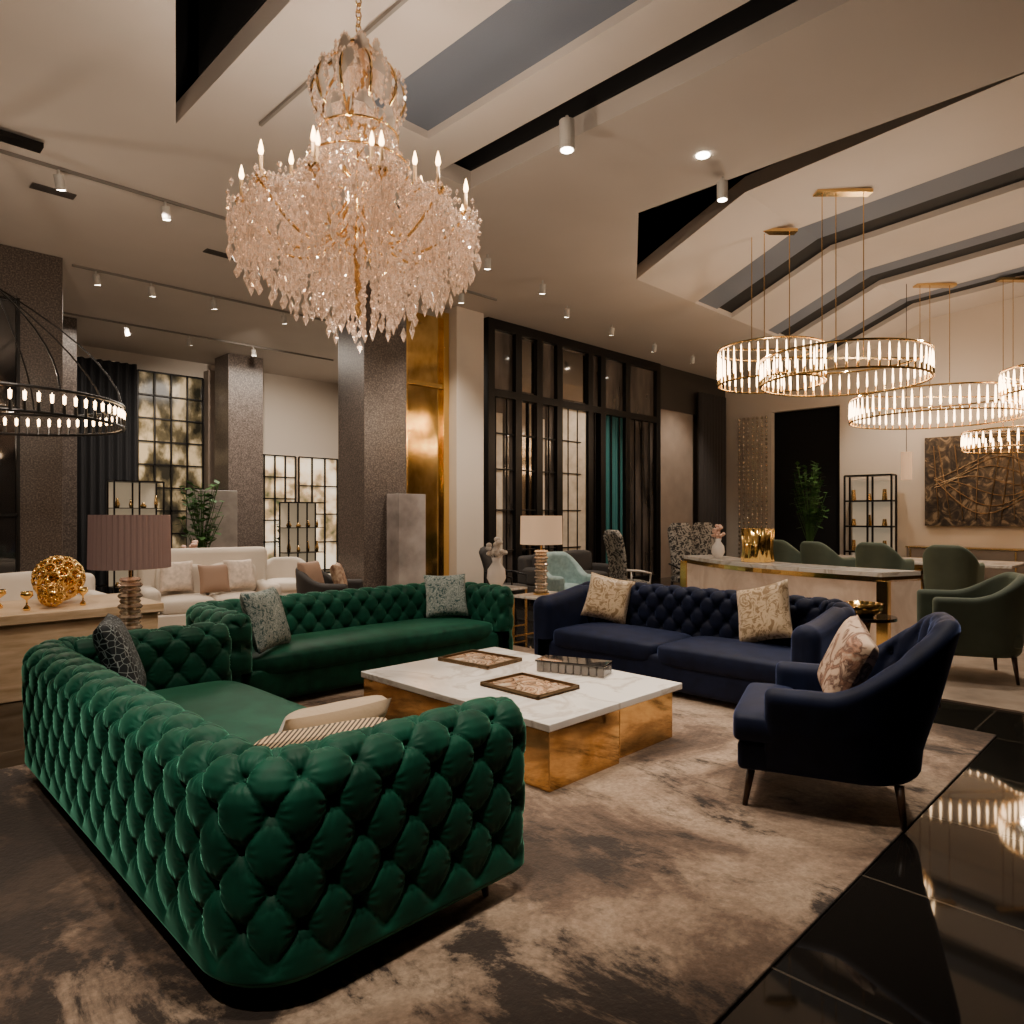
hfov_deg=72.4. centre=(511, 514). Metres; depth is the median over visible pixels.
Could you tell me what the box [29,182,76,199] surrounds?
ceiling air vent
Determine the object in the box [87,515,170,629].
table lamp
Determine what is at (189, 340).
ceiling spotlight
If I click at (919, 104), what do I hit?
ceiling
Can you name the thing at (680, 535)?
chair
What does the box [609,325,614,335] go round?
ceiling spotlight
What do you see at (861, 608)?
bowl
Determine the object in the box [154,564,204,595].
cushion
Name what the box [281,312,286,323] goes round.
ceiling spotlight
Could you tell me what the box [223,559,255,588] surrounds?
throw pillow
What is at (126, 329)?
ceiling spotlight
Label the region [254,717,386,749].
throw pillow
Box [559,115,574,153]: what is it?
ceiling spotlight
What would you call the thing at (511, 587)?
side table
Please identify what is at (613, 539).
chair
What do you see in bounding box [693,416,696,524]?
wall
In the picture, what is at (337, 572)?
throw pillow
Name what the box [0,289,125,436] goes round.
ring chandelier
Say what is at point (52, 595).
sculpture
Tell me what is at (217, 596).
seat cushion
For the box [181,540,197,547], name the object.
flower vase
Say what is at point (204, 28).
ceiling void
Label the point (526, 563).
bench sofa
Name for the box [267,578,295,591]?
seat cushion
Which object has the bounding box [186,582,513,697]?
tufted sofa
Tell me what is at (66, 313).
track
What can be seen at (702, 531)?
chair
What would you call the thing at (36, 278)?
column
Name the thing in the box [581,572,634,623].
throw pillow
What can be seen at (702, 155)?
recessed light
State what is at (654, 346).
ceiling spotlight
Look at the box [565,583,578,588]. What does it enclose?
seat cushion
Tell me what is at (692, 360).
ceiling spotlight
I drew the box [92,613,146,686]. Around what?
throw pillow
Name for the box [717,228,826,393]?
ring chandelier
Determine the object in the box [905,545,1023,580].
sideboard
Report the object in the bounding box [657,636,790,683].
seat cushion
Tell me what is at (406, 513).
stone pedestal
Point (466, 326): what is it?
wall
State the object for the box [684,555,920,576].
countertop
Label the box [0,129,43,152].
ceiling air vent
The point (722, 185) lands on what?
ceiling spotlight
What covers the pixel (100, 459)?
curtain
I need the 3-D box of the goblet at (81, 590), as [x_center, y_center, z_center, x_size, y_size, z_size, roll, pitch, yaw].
[-4.030,0.764,6.576,0.090,0.170,0.090,0,0,-45]
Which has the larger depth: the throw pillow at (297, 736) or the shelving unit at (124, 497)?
the shelving unit at (124, 497)
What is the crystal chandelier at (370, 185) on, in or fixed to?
hanging from the ceiling
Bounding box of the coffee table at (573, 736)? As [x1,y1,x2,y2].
[361,647,681,792]
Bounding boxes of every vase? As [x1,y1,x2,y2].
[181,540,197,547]
[486,537,507,585]
[711,524,725,557]
[741,528,774,562]
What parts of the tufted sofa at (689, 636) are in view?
frame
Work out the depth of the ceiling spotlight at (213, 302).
12.08 m
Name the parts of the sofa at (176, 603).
arm, arm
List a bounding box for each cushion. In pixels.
[152,680,306,744]
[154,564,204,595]
[161,593,213,614]
[208,590,254,600]
[210,563,255,593]
[252,616,492,673]
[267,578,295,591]
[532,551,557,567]
[553,622,691,660]
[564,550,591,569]
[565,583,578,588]
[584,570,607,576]
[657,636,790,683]
[733,682,792,742]
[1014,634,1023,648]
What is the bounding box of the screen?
[738,415,767,557]
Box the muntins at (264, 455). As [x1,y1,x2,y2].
[263,454,296,556]
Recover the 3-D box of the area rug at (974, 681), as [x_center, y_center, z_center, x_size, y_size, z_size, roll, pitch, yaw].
[6.117,1.593,8.309,6.600,0.015,6.100,0,0,-45]
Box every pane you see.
[139,371,201,548]
[265,456,293,559]
[300,458,335,568]
[495,331,652,582]
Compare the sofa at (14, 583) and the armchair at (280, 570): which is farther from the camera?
the armchair at (280, 570)
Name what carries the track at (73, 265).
attached to the ceiling
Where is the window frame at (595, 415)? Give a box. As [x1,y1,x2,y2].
[484,317,660,582]
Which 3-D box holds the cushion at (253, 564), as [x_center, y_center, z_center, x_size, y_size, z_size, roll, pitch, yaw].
[-3.984,0.890,9.943,0.650,0.450,0.200,0,0,-33]
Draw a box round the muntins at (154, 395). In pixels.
[137,369,203,548]
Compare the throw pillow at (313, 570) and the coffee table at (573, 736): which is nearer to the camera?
the coffee table at (573, 736)
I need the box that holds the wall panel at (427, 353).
[406,312,448,575]
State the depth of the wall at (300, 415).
19.21 m
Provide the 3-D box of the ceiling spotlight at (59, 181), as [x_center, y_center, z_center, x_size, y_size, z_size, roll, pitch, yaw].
[-4.952,-3.660,7.664,0.132,0.208,0.138,0,0,-45]
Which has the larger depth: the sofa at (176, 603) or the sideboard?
the sideboard
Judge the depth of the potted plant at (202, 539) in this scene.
13.29 m
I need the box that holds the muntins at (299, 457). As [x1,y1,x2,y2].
[298,456,337,569]
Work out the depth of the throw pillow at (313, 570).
10.06 m
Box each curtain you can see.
[77,356,136,584]
[606,416,621,563]
[697,392,725,555]
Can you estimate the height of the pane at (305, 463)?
3.150 m
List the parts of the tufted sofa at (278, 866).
leg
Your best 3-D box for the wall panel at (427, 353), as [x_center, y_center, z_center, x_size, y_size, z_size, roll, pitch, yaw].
[-1.580,-1.050,12.534,1.050,5.300,0.160,0,0,-45]
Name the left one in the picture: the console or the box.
the console
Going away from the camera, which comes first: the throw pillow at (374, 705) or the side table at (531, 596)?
the throw pillow at (374, 705)
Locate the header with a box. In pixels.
[661,365,724,416]
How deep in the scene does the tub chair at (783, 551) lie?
12.61 m
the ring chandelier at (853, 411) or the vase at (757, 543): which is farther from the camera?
the ring chandelier at (853, 411)
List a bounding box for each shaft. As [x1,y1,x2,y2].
[63,316,76,567]
[215,353,262,546]
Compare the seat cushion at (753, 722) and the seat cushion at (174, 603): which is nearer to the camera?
the seat cushion at (753, 722)
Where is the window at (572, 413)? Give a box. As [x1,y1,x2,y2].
[496,408,585,563]
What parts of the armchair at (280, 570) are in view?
seat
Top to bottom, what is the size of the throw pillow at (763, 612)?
0.619 m
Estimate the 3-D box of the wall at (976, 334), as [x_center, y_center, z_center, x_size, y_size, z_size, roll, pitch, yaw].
[11.526,-1.900,14.778,0.200,7.000,16.600,0,0,-45]
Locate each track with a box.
[0,149,496,300]
[63,312,333,360]
[72,264,325,321]
[259,0,407,126]
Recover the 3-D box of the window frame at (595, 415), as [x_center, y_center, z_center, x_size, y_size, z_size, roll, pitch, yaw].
[1.566,-1.100,15.581,5.930,5.400,0.220,0,0,-45]
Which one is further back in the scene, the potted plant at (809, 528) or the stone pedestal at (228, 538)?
the potted plant at (809, 528)
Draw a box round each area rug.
[0,691,995,1023]
[284,645,533,705]
[941,647,1023,713]
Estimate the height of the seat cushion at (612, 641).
0.230 m
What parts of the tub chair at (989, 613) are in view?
leg, leg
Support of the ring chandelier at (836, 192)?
hanging from the ceiling
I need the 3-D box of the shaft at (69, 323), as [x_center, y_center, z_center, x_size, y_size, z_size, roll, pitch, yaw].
[-8.803,-1.100,13.541,0.540,5.400,0.600,0,0,-45]
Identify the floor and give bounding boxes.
[0,571,1023,1023]
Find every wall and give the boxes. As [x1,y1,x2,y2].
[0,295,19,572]
[77,345,337,585]
[437,306,483,582]
[661,409,692,577]
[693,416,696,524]
[725,296,1023,582]
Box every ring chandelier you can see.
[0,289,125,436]
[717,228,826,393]
[759,188,934,396]
[848,283,1023,429]
[961,409,1023,453]
[995,277,1023,372]
[998,364,1023,402]
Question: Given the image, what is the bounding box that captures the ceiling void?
[176,0,797,264]
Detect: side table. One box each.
[502,584,526,631]
[512,591,555,644]
[859,613,896,632]
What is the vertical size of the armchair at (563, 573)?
1.002 m
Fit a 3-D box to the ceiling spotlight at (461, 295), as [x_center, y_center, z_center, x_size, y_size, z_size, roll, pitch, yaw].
[-0.851,-3.660,11.765,0.132,0.208,0.138,0,0,-45]
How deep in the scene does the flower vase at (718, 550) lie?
10.48 m
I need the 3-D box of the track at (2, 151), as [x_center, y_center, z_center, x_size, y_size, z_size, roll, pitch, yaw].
[-3.642,-3.781,8.945,9.530,0.033,0.030,0,0,-45]
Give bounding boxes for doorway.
[774,406,839,554]
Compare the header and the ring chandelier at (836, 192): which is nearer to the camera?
the ring chandelier at (836, 192)
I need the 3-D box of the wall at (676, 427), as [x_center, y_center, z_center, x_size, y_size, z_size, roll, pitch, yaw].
[4.243,-0.550,18.314,1.700,4.300,0.100,0,0,-45]
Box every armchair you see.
[267,557,304,594]
[295,567,363,593]
[547,552,590,591]
[733,612,960,830]
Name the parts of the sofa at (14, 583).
arm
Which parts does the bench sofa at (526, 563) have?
arm, arm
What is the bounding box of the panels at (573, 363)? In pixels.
[522,340,584,555]
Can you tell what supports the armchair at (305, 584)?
on the area rug
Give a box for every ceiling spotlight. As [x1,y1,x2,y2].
[53,169,65,190]
[92,271,100,285]
[123,325,129,335]
[148,283,155,296]
[160,201,170,220]
[186,336,191,345]
[210,297,216,309]
[251,347,255,356]
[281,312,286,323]
[458,292,463,302]
[484,254,490,269]
[539,280,545,293]
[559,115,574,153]
[564,305,569,317]
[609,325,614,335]
[652,342,656,351]
[690,354,694,362]
[717,177,727,201]
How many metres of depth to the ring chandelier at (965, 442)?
14.03 m
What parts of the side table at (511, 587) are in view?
metal frame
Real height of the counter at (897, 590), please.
0.950 m
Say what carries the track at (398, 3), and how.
attached to the ceiling
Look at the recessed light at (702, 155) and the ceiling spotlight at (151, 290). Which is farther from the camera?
the ceiling spotlight at (151, 290)
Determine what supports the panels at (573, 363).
attached to the window frame at (595, 415)
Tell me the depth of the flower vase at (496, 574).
9.47 m
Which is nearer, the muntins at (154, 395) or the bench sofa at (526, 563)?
the bench sofa at (526, 563)
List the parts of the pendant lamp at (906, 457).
lamp shade, cord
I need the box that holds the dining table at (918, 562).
[839,555,1023,588]
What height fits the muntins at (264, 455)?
2.935 m
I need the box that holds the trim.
[204,370,214,489]
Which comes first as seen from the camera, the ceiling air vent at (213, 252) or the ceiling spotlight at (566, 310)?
the ceiling air vent at (213, 252)
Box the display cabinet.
[843,474,896,554]
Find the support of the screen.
attached to the wall at (976, 334)
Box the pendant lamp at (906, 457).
[901,284,911,479]
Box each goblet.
[0,589,6,608]
[20,591,32,610]
[77,587,87,605]
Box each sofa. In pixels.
[0,571,105,601]
[22,622,525,987]
[137,546,281,627]
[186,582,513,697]
[518,550,609,601]
[534,581,855,703]
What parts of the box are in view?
box lid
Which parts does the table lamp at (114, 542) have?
lamp shade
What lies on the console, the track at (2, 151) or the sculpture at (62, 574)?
the sculpture at (62, 574)
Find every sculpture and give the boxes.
[31,555,85,600]
[37,583,65,606]
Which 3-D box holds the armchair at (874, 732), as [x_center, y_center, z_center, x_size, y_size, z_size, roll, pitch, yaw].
[1.867,1.062,3.951,1.107,1.051,0.879,0,0,25]
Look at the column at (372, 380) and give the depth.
11.64 m
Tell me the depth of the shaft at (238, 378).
16.70 m
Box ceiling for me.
[0,0,1023,383]
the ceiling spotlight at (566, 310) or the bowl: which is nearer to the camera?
the bowl
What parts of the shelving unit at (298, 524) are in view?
lit panel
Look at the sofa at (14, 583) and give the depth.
8.33 m
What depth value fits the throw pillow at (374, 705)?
3.10 m
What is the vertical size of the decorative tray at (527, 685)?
0.030 m
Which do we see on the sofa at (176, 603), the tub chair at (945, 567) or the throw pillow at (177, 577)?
the throw pillow at (177, 577)
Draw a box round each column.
[0,244,62,571]
[338,283,405,587]
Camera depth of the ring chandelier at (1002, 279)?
14.03 m
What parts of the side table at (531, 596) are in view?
metal frame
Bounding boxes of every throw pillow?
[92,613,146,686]
[160,560,193,592]
[197,564,230,593]
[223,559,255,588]
[240,587,290,653]
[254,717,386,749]
[278,695,390,732]
[297,561,324,583]
[330,562,347,585]
[423,574,467,617]
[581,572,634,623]
[737,579,792,642]
[817,615,878,692]
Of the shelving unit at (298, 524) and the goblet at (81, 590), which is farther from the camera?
the shelving unit at (298, 524)
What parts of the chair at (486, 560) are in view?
seat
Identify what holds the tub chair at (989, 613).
on the area rug at (974, 681)
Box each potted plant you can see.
[175,480,223,547]
[791,460,829,540]
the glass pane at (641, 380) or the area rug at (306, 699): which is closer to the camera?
the area rug at (306, 699)
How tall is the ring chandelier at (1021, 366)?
2.726 m
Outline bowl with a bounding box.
[843,600,883,616]
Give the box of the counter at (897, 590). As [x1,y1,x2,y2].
[680,555,920,645]
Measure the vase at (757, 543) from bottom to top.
0.460 m
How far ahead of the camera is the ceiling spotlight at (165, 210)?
8.41 m
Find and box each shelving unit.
[107,480,164,593]
[279,502,325,571]
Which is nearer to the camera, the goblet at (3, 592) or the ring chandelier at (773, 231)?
the goblet at (3, 592)
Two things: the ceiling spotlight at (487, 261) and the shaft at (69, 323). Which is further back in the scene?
the shaft at (69, 323)
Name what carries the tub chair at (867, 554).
on the area rug at (974, 681)
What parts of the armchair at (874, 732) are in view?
leg, seat, leg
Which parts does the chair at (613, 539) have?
seat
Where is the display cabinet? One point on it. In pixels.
(874, 502)
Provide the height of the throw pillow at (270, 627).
0.494 m
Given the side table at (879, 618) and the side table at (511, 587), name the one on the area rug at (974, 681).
the side table at (879, 618)
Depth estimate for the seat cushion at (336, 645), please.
6.60 m
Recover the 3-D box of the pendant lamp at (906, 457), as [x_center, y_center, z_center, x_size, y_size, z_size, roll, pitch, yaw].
[7.849,-2.650,13.930,0.200,3.900,0.200,0,0,-45]
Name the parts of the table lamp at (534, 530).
lamp shade, brass stem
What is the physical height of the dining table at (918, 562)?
0.770 m
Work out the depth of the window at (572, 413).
15.24 m
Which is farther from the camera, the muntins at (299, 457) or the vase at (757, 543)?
the muntins at (299, 457)
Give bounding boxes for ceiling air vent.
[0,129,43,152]
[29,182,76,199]
[203,248,233,259]
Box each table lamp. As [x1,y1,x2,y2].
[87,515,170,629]
[520,516,561,594]
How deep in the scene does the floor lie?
2.74 m
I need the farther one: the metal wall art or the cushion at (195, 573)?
the metal wall art
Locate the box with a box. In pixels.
[535,655,612,677]
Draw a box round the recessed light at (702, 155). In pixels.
[696,152,709,158]
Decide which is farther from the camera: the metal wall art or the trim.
the trim
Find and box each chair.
[479,546,527,616]
[603,530,651,583]
[667,523,694,584]
[692,522,715,554]
[773,540,800,563]
[800,541,855,566]
[855,542,913,570]
[917,572,1023,684]
[922,545,984,589]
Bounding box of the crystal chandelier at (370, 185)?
[225,0,481,351]
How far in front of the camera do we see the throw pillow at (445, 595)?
7.65 m
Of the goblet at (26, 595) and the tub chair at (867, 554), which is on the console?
the goblet at (26, 595)
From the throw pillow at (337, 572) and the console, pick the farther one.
the throw pillow at (337, 572)
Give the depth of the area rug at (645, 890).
2.82 m
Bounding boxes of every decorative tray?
[438,649,521,669]
[480,672,579,699]
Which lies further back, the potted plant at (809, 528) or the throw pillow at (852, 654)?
the potted plant at (809, 528)
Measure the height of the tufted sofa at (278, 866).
0.822 m
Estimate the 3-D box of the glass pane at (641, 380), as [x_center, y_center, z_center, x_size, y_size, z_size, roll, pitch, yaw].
[1.542,-1.050,15.570,5.800,5.300,0.040,0,0,-45]
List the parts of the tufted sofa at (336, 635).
frame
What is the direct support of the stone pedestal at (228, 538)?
on the floor
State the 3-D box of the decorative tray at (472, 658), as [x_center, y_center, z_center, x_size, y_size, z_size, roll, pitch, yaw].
[-0.262,1.174,5.706,0.550,0.030,0.420,0,0,39]
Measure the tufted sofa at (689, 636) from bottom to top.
0.882 m
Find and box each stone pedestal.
[187,490,236,547]
[387,494,425,585]
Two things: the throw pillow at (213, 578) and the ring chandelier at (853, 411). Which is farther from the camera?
the ring chandelier at (853, 411)
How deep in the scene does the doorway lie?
19.55 m
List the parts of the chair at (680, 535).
seat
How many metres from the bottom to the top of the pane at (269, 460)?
2.900 m
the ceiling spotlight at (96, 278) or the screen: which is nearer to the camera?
the ceiling spotlight at (96, 278)
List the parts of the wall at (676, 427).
panel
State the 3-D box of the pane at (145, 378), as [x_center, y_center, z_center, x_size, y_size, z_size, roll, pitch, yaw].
[-8.284,-1.200,16.981,1.500,4.400,0.030,0,0,-45]
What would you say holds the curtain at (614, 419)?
hanging from the window frame at (595, 415)
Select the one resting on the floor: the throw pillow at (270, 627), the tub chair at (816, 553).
the tub chair at (816, 553)
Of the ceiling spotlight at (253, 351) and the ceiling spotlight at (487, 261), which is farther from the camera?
the ceiling spotlight at (253, 351)
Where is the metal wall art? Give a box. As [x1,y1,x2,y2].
[925,432,1023,526]
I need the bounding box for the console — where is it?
[0,593,163,703]
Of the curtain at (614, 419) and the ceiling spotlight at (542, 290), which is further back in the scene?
the curtain at (614, 419)
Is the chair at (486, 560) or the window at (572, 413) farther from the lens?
the window at (572, 413)
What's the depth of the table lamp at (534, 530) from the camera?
8.44 m
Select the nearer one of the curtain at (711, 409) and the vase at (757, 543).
the vase at (757, 543)

